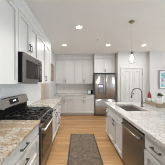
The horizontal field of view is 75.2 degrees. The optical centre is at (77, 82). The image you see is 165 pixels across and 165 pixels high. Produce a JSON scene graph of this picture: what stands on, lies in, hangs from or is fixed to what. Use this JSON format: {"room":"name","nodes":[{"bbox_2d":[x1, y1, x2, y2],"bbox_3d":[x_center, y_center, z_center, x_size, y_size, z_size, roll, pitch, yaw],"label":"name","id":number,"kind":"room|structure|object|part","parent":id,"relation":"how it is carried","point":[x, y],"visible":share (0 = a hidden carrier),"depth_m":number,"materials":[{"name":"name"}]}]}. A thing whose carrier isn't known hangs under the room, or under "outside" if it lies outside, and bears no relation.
{"room":"kitchen","nodes":[
{"label":"kitchen","id":0,"kind":"room"},
{"bbox_2d":[41,83,44,98],"bbox_3d":[-1.952,0.080,4.000,1.495,2.740,0.100,0,0,0],"label":"wall","id":1,"kind":"structure","parent":0,"point":[42,84],"depth_m":3.95,"materials":[{"name":"beige paint"}]},
{"bbox_2d":[45,83,49,98],"bbox_3d":[-1.110,0.350,3.940,0.180,2.200,0.020,0,0,0],"label":"trim","id":2,"kind":"structure","parent":1,"relation":"attached to","point":[47,85],"depth_m":3.93,"materials":[{"name":"grey paint"}]},
{"bbox_2d":[50,50,56,98],"bbox_3d":[-1.110,0.080,4.675,0.180,2.740,1.450,0,0,0],"label":"wall","id":3,"kind":"structure","parent":0,"point":[53,87],"depth_m":4.61,"materials":[{"name":"paint"}]},
{"bbox_2d":[51,64,53,80],"bbox_3d":[-1.004,-0.400,4.240,0.028,0.660,0.480,0,0,0],"label":"picture","id":4,"kind":"object","parent":3,"relation":"attached to","point":[52,65],"visible":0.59,"depth_m":4.32,"materials":[{"name":"brown wood"}]},
{"bbox_2d":[51,64,52,79],"bbox_3d":[-1.008,-0.400,4.240,0.020,0.600,0.420,0,0,0],"label":"print","id":5,"kind":"object","parent":4,"relation":"attached to","point":[51,64],"depth_m":4.22},
{"bbox_2d":[45,114,124,164],"bbox_3d":[1.700,1.500,2.550,9.000,0.100,5.900,0,0,0],"label":"floor","id":6,"kind":"structure","parent":0,"point":[94,124],"depth_m":2.82,"materials":[{"name":"brown wood"}]},
{"bbox_2d":[2,125,38,164],"bbox_3d":[-0.848,1.015,1.103,0.654,0.870,0.887,0,0,0],"label":"base cabinet","id":7,"kind":"object","parent":6,"relation":"on","point":[27,152],"visible":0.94,"depth_m":1.20,"materials":[{"name":"white paint"}]},
{"bbox_2d":[0,120,39,164],"bbox_3d":[-0.853,0.560,1.099,0.646,0.040,0.897,0,0,0],"label":"countertop","id":8,"kind":"structure","parent":7,"relation":"on","point":[13,133],"depth_m":1.13,"materials":[{"name":"stone"}]},
{"bbox_3d":[-0.562,0.892,1.103,0.026,0.285,0.877,0,0,0],"label":"drawer","id":9,"kind":"part","parent":7,"relation":"part of","materials":[{"name":"white paint"}]},
{"bbox_2d":[0,94,54,164],"bbox_3d":[-0.819,0.845,1.930,0.703,1.210,0.760,0,0,0],"label":"range","id":10,"kind":"object","parent":6,"relation":"on","point":[15,107],"visible":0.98,"depth_m":1.77,"materials":[{"name":"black metal"}]},
{"bbox_2d":[2,107,50,119],"bbox_3d":[-0.825,0.543,1.930,0.520,0.023,0.760,0,0,0],"label":"cooktop","id":11,"kind":"object","parent":10,"relation":"in","point":[42,115],"depth_m":1.79,"materials":[{"name":"black metal"}]},
{"bbox_3d":[-0.552,0.938,1.930,0.045,0.555,0.752,0,0,0],"label":"oven door","id":12,"kind":"part","parent":10,"relation":"part of","materials":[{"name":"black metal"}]},
{"bbox_3d":[-0.547,0.594,1.930,0.055,0.112,0.760,0,0,0],"label":"control panel","id":13,"kind":"part","parent":10,"relation":"part of","materials":[{"name":"silver metal"}]},
{"bbox_3d":[-0.555,1.290,1.930,0.040,0.130,0.752,0,0,0],"label":"storage drawer","id":14,"kind":"part","parent":10,"relation":"part of","materials":[{"name":"metal"}]},
{"bbox_3d":[-0.499,0.705,1.930,0.064,0.025,0.700,0,0,0],"label":"handle","id":15,"kind":"part","parent":10,"relation":"part of","materials":[{"name":"silver metal"}]},
{"bbox_2d":[52,106,56,142],"bbox_3d":[-0.848,1.015,2.587,0.654,0.870,0.547,0,0,0],"label":"base cabinet","id":16,"kind":"object","parent":6,"relation":"on","point":[54,108],"visible":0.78,"depth_m":2.68,"materials":[{"name":"white paint"}]},
{"bbox_2d":[56,102,59,130],"bbox_3d":[-0.848,1.015,3.180,0.654,0.870,0.640,0,0,0],"label":"base cabinet","id":17,"kind":"object","parent":6,"relation":"on","point":[58,104],"visible":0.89,"depth_m":3.14,"materials":[{"name":"white paint"}]},
{"bbox_2d":[27,99,60,108],"bbox_3d":[-0.853,0.560,2.906,0.646,0.040,1.187,0,0,0],"label":"countertop","id":18,"kind":"structure","parent":17,"relation":"on","point":[52,103],"depth_m":2.75,"materials":[{"name":"grey stone"}]},
{"bbox_3d":[-0.562,0.892,3.180,0.026,0.285,0.630,0,0,0],"label":"drawer","id":19,"kind":"part","parent":17,"relation":"part of","materials":[{"name":"white paint"}]},
{"bbox_2d":[54,96,73,114],"bbox_3d":[-0.574,1.015,4.965,0.882,0.870,0.659,0,0,0],"label":"base cabinet","id":20,"kind":"object","parent":6,"relation":"on","point":[67,102],"visible":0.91,"depth_m":4.68,"materials":[{"name":"white paint"}]},
{"bbox_3d":[-0.794,1.045,4.677,0.431,0.590,0.026,0,0,0],"label":"door","id":21,"kind":"part","parent":20,"relation":"part of","materials":[{"name":"white paint"}]},
{"bbox_3d":[-0.574,0.661,4.680,0.872,0.137,0.020,0,0,0],"label":"drawer","id":22,"kind":"part","parent":20,"relation":"part of","materials":[{"name":"white paint"}]},
{"bbox_3d":[-0.353,1.045,4.677,0.431,0.590,0.026,0,0,0],"label":"door","id":23,"kind":"part","parent":20,"relation":"part of","materials":[{"name":"white paint"}]},
{"bbox_2d":[54,93,93,95],"bbox_3d":[-0.132,0.560,4.971,1.766,0.040,0.651,0,0,0],"label":"countertop","id":24,"kind":"structure","parent":20,"relation":"on","point":[57,94],"depth_m":4.82,"materials":[{"name":"stone"}]},
{"bbox_2d":[74,96,93,114],"bbox_3d":[0.310,1.015,4.965,0.882,0.870,0.659,0,0,0],"label":"base cabinet","id":25,"kind":"object","parent":6,"relation":"on","point":[83,105],"visible":0.99,"depth_m":4.68,"materials":[{"name":"white paint"}]},
{"bbox_3d":[0.089,1.045,4.677,0.431,0.590,0.026,0,0,0],"label":"door","id":26,"kind":"part","parent":25,"relation":"part of","materials":[{"name":"white paint"}]},
{"bbox_3d":[0.310,0.661,4.680,0.872,0.137,0.020,0,0,0],"label":"drawer","id":27,"kind":"part","parent":25,"relation":"part of","materials":[{"name":"white paint"}]},
{"bbox_3d":[0.530,1.045,4.677,0.431,0.590,0.026,0,0,0],"label":"door","id":28,"kind":"part","parent":25,"relation":"part of","materials":[{"name":"white paint"}]},
{"bbox_2d":[67,134,103,164],"bbox_3d":[0.142,1.445,1.955,0.645,0.010,2.110,0,0,0],"label":"rug","id":29,"kind":"object","parent":6,"relation":"on","point":[83,148],"visible":1,"depth_m":2.23,"materials":[{"name":"grey carpet"}]},
{"bbox_2d":[93,74,115,114],"bbox_3d":[1.224,0.550,4.909,0.905,1.800,0.723,0,0,0],"label":"refrigerator","id":30,"kind":"object","parent":6,"relation":"on","point":[104,86],"visible":0.97,"depth_m":4.61,"materials":[{"name":"metal"}]},
{"bbox_3d":[0.998,0.185,4.652,0.446,1.060,0.088,0,0,0],"label":"door","id":31,"kind":"part","parent":30,"relation":"part of","materials":[{"name":"silver metal"}]},
{"bbox_3d":[1.224,1.052,4.652,0.899,0.655,0.088,0,0,0],"label":"freezer drawer","id":32,"kind":"part","parent":30,"relation":"part of","materials":[{"name":"silver metal"}]},
{"bbox_3d":[1.451,0.185,4.652,0.446,1.060,0.088,0,0,0],"label":"door","id":33,"kind":"part","parent":30,"relation":"part of","materials":[{"name":"silver metal"}]},
{"bbox_2d":[106,105,108,133],"bbox_3d":[1.093,1.015,2.841,0.674,0.870,0.198,0,0,0],"label":"base cabinet","id":34,"kind":"object","parent":6,"relation":"on","point":[107,111],"visible":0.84,"depth_m":2.77,"materials":[{"name":"white paint"}]},
{"bbox_2d":[108,106,122,157],"bbox_3d":[1.093,1.015,2.301,0.674,0.870,0.878,0,0,0],"label":"base cabinet","id":35,"kind":"object","parent":6,"relation":"on","point":[114,119],"visible":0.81,"depth_m":2.21,"materials":[{"name":"white paint"}]},
{"bbox_3d":[0.797,1.045,2.521,0.026,0.590,0.429,0,0,0],"label":"door","id":36,"kind":"part","parent":35,"relation":"part of","materials":[{"name":"white paint"}]},
{"bbox_3d":[0.797,1.045,2.082,0.026,0.590,0.429,0,0,0],"label":"door","id":37,"kind":"part","parent":35,"relation":"part of","materials":[{"name":"white paint"}]},
{"bbox_2d":[121,118,145,164],"bbox_3d":[1.058,1.018,1.560,0.665,0.865,0.596,0,0,0],"label":"dishwasher","id":38,"kind":"object","parent":6,"relation":"on","point":[133,139],"visible":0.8,"depth_m":1.51,"materials":[{"name":"silver metal"}]},
{"bbox_3d":[0.755,0.685,1.560,0.061,0.025,0.549,0,0,0],"label":"handle","id":39,"kind":"part","parent":38,"relation":"part of","materials":[{"name":"silver metal"}]},
{"bbox_2d":[144,135,164,164],"bbox_3d":[1.093,1.015,1.059,0.674,0.870,0.398,0,0,0],"label":"base cabinet","id":40,"kind":"object","parent":6,"relation":"on","point":[154,154],"visible":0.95,"depth_m":1.11,"materials":[{"name":"white paint"}]},
{"bbox_3d":[0.797,1.060,1.059,0.026,0.560,0.388,0,0,0],"label":"door","id":41,"kind":"part","parent":40,"relation":"part of","materials":[{"name":"white paint"}]},
{"bbox_3d":[0.773,0.676,1.059,0.034,0.016,0.130,0,0,0],"label":"handle","id":42,"kind":"part","parent":40,"relation":"part of","materials":[{"name":"grey metal"}]},
{"bbox_3d":[1.716,1.015,1.675,0.567,0.870,2.530,0,0,0],"label":"kitchen island","id":43,"kind":"object","parent":6,"relation":"on","visible":0},
{"bbox_2d":[105,102,164,148],"bbox_3d":[1.580,0.560,1.675,1.640,0.040,2.590,0,0,0],"label":"island countertop","id":44,"kind":"structure","parent":43,"relation":"on","point":[150,121],"depth_m":1.65,"materials":[{"name":"stone"}]},
{"bbox_2d":[119,106,142,110],"bbox_3d":[1.145,0.686,2.335,0.436,0.210,0.616,0,0,0],"label":"sink","id":45,"kind":"object","parent":44,"relation":"in","point":[126,108],"visible":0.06,"depth_m":2.63,"materials":[{"name":"grey metal"}]},
{"bbox_2d":[131,88,145,106],"bbox_3d":[1.378,0.329,2.410,0.344,0.422,0.064,0,0,0],"label":"faucet","id":46,"kind":"object","parent":44,"relation":"on","point":[142,102],"visible":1,"depth_m":2.40,"materials":[{"name":"silver metal"}]},
{"bbox_3d":[1.345,0.279,2.410,0.255,0.322,0.025,0,0,0],"label":"spout","id":47,"kind":"part","parent":46,"relation":"part of","materials":[{"name":"silver metal"}]},
{"bbox_2d":[145,100,164,107],"bbox_3d":[1.865,0.497,2.560,0.230,0.085,0.520,0,0,7],"label":"tray","id":48,"kind":"object","parent":44,"relation":"on","point":[147,101],"visible":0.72,"depth_m":2.37,"materials":[{"name":"beige wood"}]},
{"bbox_2d":[147,91,151,100],"bbox_3d":[1.860,0.379,2.752,0.088,0.296,0.088,0,0,0],"label":"bottle","id":49,"kind":"object","parent":48,"relation":"on","point":[149,95],"visible":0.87,"depth_m":2.72,"materials":[{"name":"red glass"}]},
{"bbox_2d":[25,0,164,53],"bbox_3d":[1.700,-1.340,1.150,9.000,0.100,8.700,0,0,0],"label":"ceiling","id":50,"kind":"structure","parent":0,"point":[107,21],"depth_m":2.38,"materials":[{"name":"paint"}]},
{"bbox_2d":[128,20,135,62],"bbox_3d":[1.155,-0.850,2.260,0.136,0.880,0.136,0,0,0],"label":"pendant lamp","id":51,"kind":"object","parent":50,"relation":"hanging from","point":[131,59],"visible":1,"depth_m":2.22,"materials":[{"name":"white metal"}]},
{"bbox_3d":[1.155,-0.520,2.260,0.136,0.220,0.136,0,0,0],"label":"lamp shade","id":52,"kind":"part","parent":51,"relation":"part of","materials":[{"name":"clear glass"}]},
{"bbox_2d":[114,52,147,101],"bbox_3d":[2.345,0.080,4.950,1.250,2.740,0.900,0,0,0],"label":"wall","id":53,"kind":"structure","parent":0,"point":[121,58],"depth_m":4.50,"materials":[{"name":"paint"}]},
{"bbox_2d":[93,53,115,73],"bbox_3d":[1.228,-0.855,5.007,0.945,0.869,0.578,0,0,0],"label":"upper cabinet","id":54,"kind":"object","parent":53,"relation":"attached to","point":[103,63],"visible":1,"depth_m":4.78,"materials":[{"name":"white paint"}]},
{"bbox_3d":[0.991,-0.750,4.787,0.462,0.650,0.026,0,0,0],"label":"door","id":55,"kind":"part","parent":54,"relation":"part of","materials":[{"name":"white paint"}]},
{"bbox_3d":[1.228,-1.188,5.007,0.945,0.201,0.578,0,0,0],"label":"crown molding","id":56,"kind":"part","parent":54,"relation":"part of","materials":[{"name":"white paint"}]},
{"bbox_3d":[1.464,-0.750,4.787,0.462,0.650,0.026,0,0,0],"label":"door","id":57,"kind":"part","parent":54,"relation":"part of","materials":[{"name":"white paint"}]},
{"bbox_2d":[121,67,143,101],"bbox_3d":[2.320,0.395,4.503,1.000,2.110,0.085,0,0,0],"label":"door","id":58,"kind":"structure","parent":53,"relation":"in","point":[131,77],"depth_m":4.51,"materials":[{"name":"grey paint"}]},
{"bbox_2d":[148,51,164,101],"bbox_3d":[4.585,0.080,4.740,3.230,2.740,0.720,0,0,0],"label":"wall","id":59,"kind":"structure","parent":0,"point":[156,59],"depth_m":4.38,"materials":[{"name":"paint"}]},
{"bbox_2d":[159,70,164,88],"bbox_3d":[3.730,-0.120,4.359,0.800,0.750,0.038,0,0,0],"label":"picture","id":60,"kind":"object","parent":59,"relation":"attached to","point":[161,72],"visible":1,"depth_m":4.35,"materials":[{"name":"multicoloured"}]},
{"bbox_2d":[157,93,163,99],"bbox_3d":[2.054,0.389,2.656,0.186,0.301,0.225,0,0,0],"label":"potted plant","id":61,"kind":"object","parent":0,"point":[159,96],"visible":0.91,"depth_m":2.62,"materials":[{"name":"green plant"}]},
{"bbox_3d":[0.350,0.080,5.350,2.740,2.740,0.100,0,0,0],"label":"wall","id":62,"kind":"structure","parent":0,"visible":0},
{"bbox_2d":[57,84,91,92],"bbox_3d":[-0.132,0.299,5.299,1.777,0.482,0.002,0,0,0],"label":"wall","id":63,"kind":"structure","parent":62,"relation":"attached to","point":[69,88],"depth_m":5.30,"materials":[{"name":"white tile"}]},
{"bbox_2d":[55,54,73,83],"bbox_3d":[-0.574,-0.615,5.102,0.882,1.349,0.388,0,0,0],"label":"upper cabinet","id":64,"kind":"object","parent":63,"relation":"attached to","point":[64,63],"visible":1,"depth_m":4.97,"materials":[{"name":"white paint"}]},
{"bbox_3d":[-0.794,-0.510,4.977,0.431,1.130,0.026,0,0,0],"label":"door","id":65,"kind":"part","parent":64,"relation":"part of","materials":[{"name":"white paint"}]},
{"bbox_3d":[-0.574,-1.188,5.102,0.882,0.201,0.388,0,0,0],"label":"crown molding","id":66,"kind":"part","parent":64,"relation":"part of","materials":[{"name":"white paint"}]},
{"bbox_3d":[-0.353,-0.510,4.977,0.431,1.130,0.026,0,0,0],"label":"door","id":67,"kind":"part","parent":64,"relation":"part of","materials":[{"name":"white paint"}]},
{"bbox_2d":[74,54,93,83],"bbox_3d":[0.310,-0.615,5.102,0.882,1.349,0.388,0,0,0],"label":"upper cabinet","id":68,"kind":"object","parent":63,"relation":"attached to","point":[83,63],"visible":1,"depth_m":4.98,"materials":[{"name":"white paint"}]},
{"bbox_3d":[0.089,-0.510,4.977,0.431,1.130,0.026,0,0,0],"label":"door","id":69,"kind":"part","parent":68,"relation":"part of","materials":[{"name":"white paint"}]},
{"bbox_3d":[0.310,-1.188,5.102,0.882,0.201,0.388,0,0,0],"label":"crown molding","id":70,"kind":"part","parent":68,"relation":"part of","materials":[{"name":"white paint"}]},
{"bbox_3d":[0.530,-0.510,4.977,0.431,1.130,0.026,0,0,0],"label":"door","id":71,"kind":"part","parent":68,"relation":"part of","materials":[{"name":"white paint"}]},
{"bbox_3d":[-1.230,0.080,0.375,0.100,2.740,7.150,0,0,0],"label":"wall","id":72,"kind":"structure","parent":0,"visible":0},
{"bbox_2d":[0,84,40,104],"bbox_3d":[-1.179,0.282,1.225,0.002,0.515,4.450,0,0,0],"label":"wall","id":73,"kind":"structure","parent":72,"relation":"attached to","point":[33,91],"depth_m":2.39,"materials":[{"name":"white"}]},
{"bbox_2d":[0,0,17,84],"bbox_3d":[-0.997,-0.632,1.065,0.361,1.314,0.930,0,0,0],"label":"upper cabinet","id":74,"kind":"object","parent":73,"relation":"attached to","point":[8,8],"visible":1,"depth_m":1.35,"materials":[{"name":"white paint"}]},
{"bbox_2d":[23,23,46,83],"bbox_3d":[-0.997,-0.632,2.589,0.361,1.314,0.558,0,0,0],"label":"upper cabinet","id":75,"kind":"object","parent":73,"relation":"attached to","point":[42,34],"visible":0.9,"depth_m":2.62,"materials":[{"name":"white paint"}]},
{"bbox_3d":[-0.857,-0.517,2.589,0.026,1.075,0.548,0,0,0],"label":"door","id":76,"kind":"part","parent":75,"relation":"part of","materials":[{"name":"white paint"}]},
{"bbox_3d":[-0.997,-1.179,2.589,0.361,0.221,0.558,0,0,0],"label":"crown molding","id":77,"kind":"part","parent":75,"relation":"part of","materials":[{"name":"white paint"}]},
{"bbox_2d":[46,35,51,82],"bbox_3d":[-0.997,-0.632,3.145,0.361,1.314,0.550,0,0,0],"label":"upper cabinet","id":78,"kind":"object","parent":73,"relation":"attached to","point":[48,41],"visible":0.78,"depth_m":3.22,"materials":[{"name":"white paint"}]},
{"bbox_3d":[-0.857,-0.517,3.145,0.026,1.075,0.540,0,0,0],"label":"door","id":79,"kind":"part","parent":78,"relation":"part of","materials":[{"name":"white paint"}]},
{"bbox_3d":[-0.997,-1.179,3.145,0.361,0.221,0.550,0,0,0],"label":"crown molding","id":80,"kind":"part","parent":78,"relation":"part of","materials":[{"name":"white paint"}]},
{"bbox_2d":[18,0,38,58],"bbox_3d":[-0.997,-0.870,1.920,0.361,0.839,0.776,0,0,0],"label":"upper cabinet","id":81,"kind":"object","parent":72,"relation":"attached to","point":[28,24],"visible":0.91,"depth_m":1.82,"materials":[{"name":"white paint"}]},
{"bbox_3d":[-0.857,-0.755,1.726,0.026,0.600,0.378,0,0,0],"label":"door","id":82,"kind":"part","parent":81,"relation":"part of","materials":[{"name":"white paint"}]},
{"bbox_3d":[-0.997,-1.179,1.920,0.361,0.221,0.776,0,0,0],"label":"crown molding","id":83,"kind":"part","parent":81,"relation":"part of","materials":[{"name":"white paint"}]},
{"bbox_2d":[18,52,41,81],"bbox_3d":[-0.945,-0.225,1.920,0.459,0.440,0.770,0,0,0],"label":"microwave","id":84,"kind":"object","parent":81,"relation":"attached to","point":[29,67],"visible":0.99,"depth_m":1.68,"materials":[{"name":"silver metal"}]},
{"bbox_3d":[-0.772,-0.199,1.817,0.026,0.388,0.565,0,0,0],"label":"door","id":85,"kind":"part","parent":84,"relation":"part of","materials":[{"name":"metal"}]},
{"bbox_3d":[-0.857,-0.755,2.114,0.026,0.600,0.378,0,0,0],"label":"door","id":86,"kind":"part","parent":81,"relation":"part of","materials":[{"name":"white paint"}]}
]}

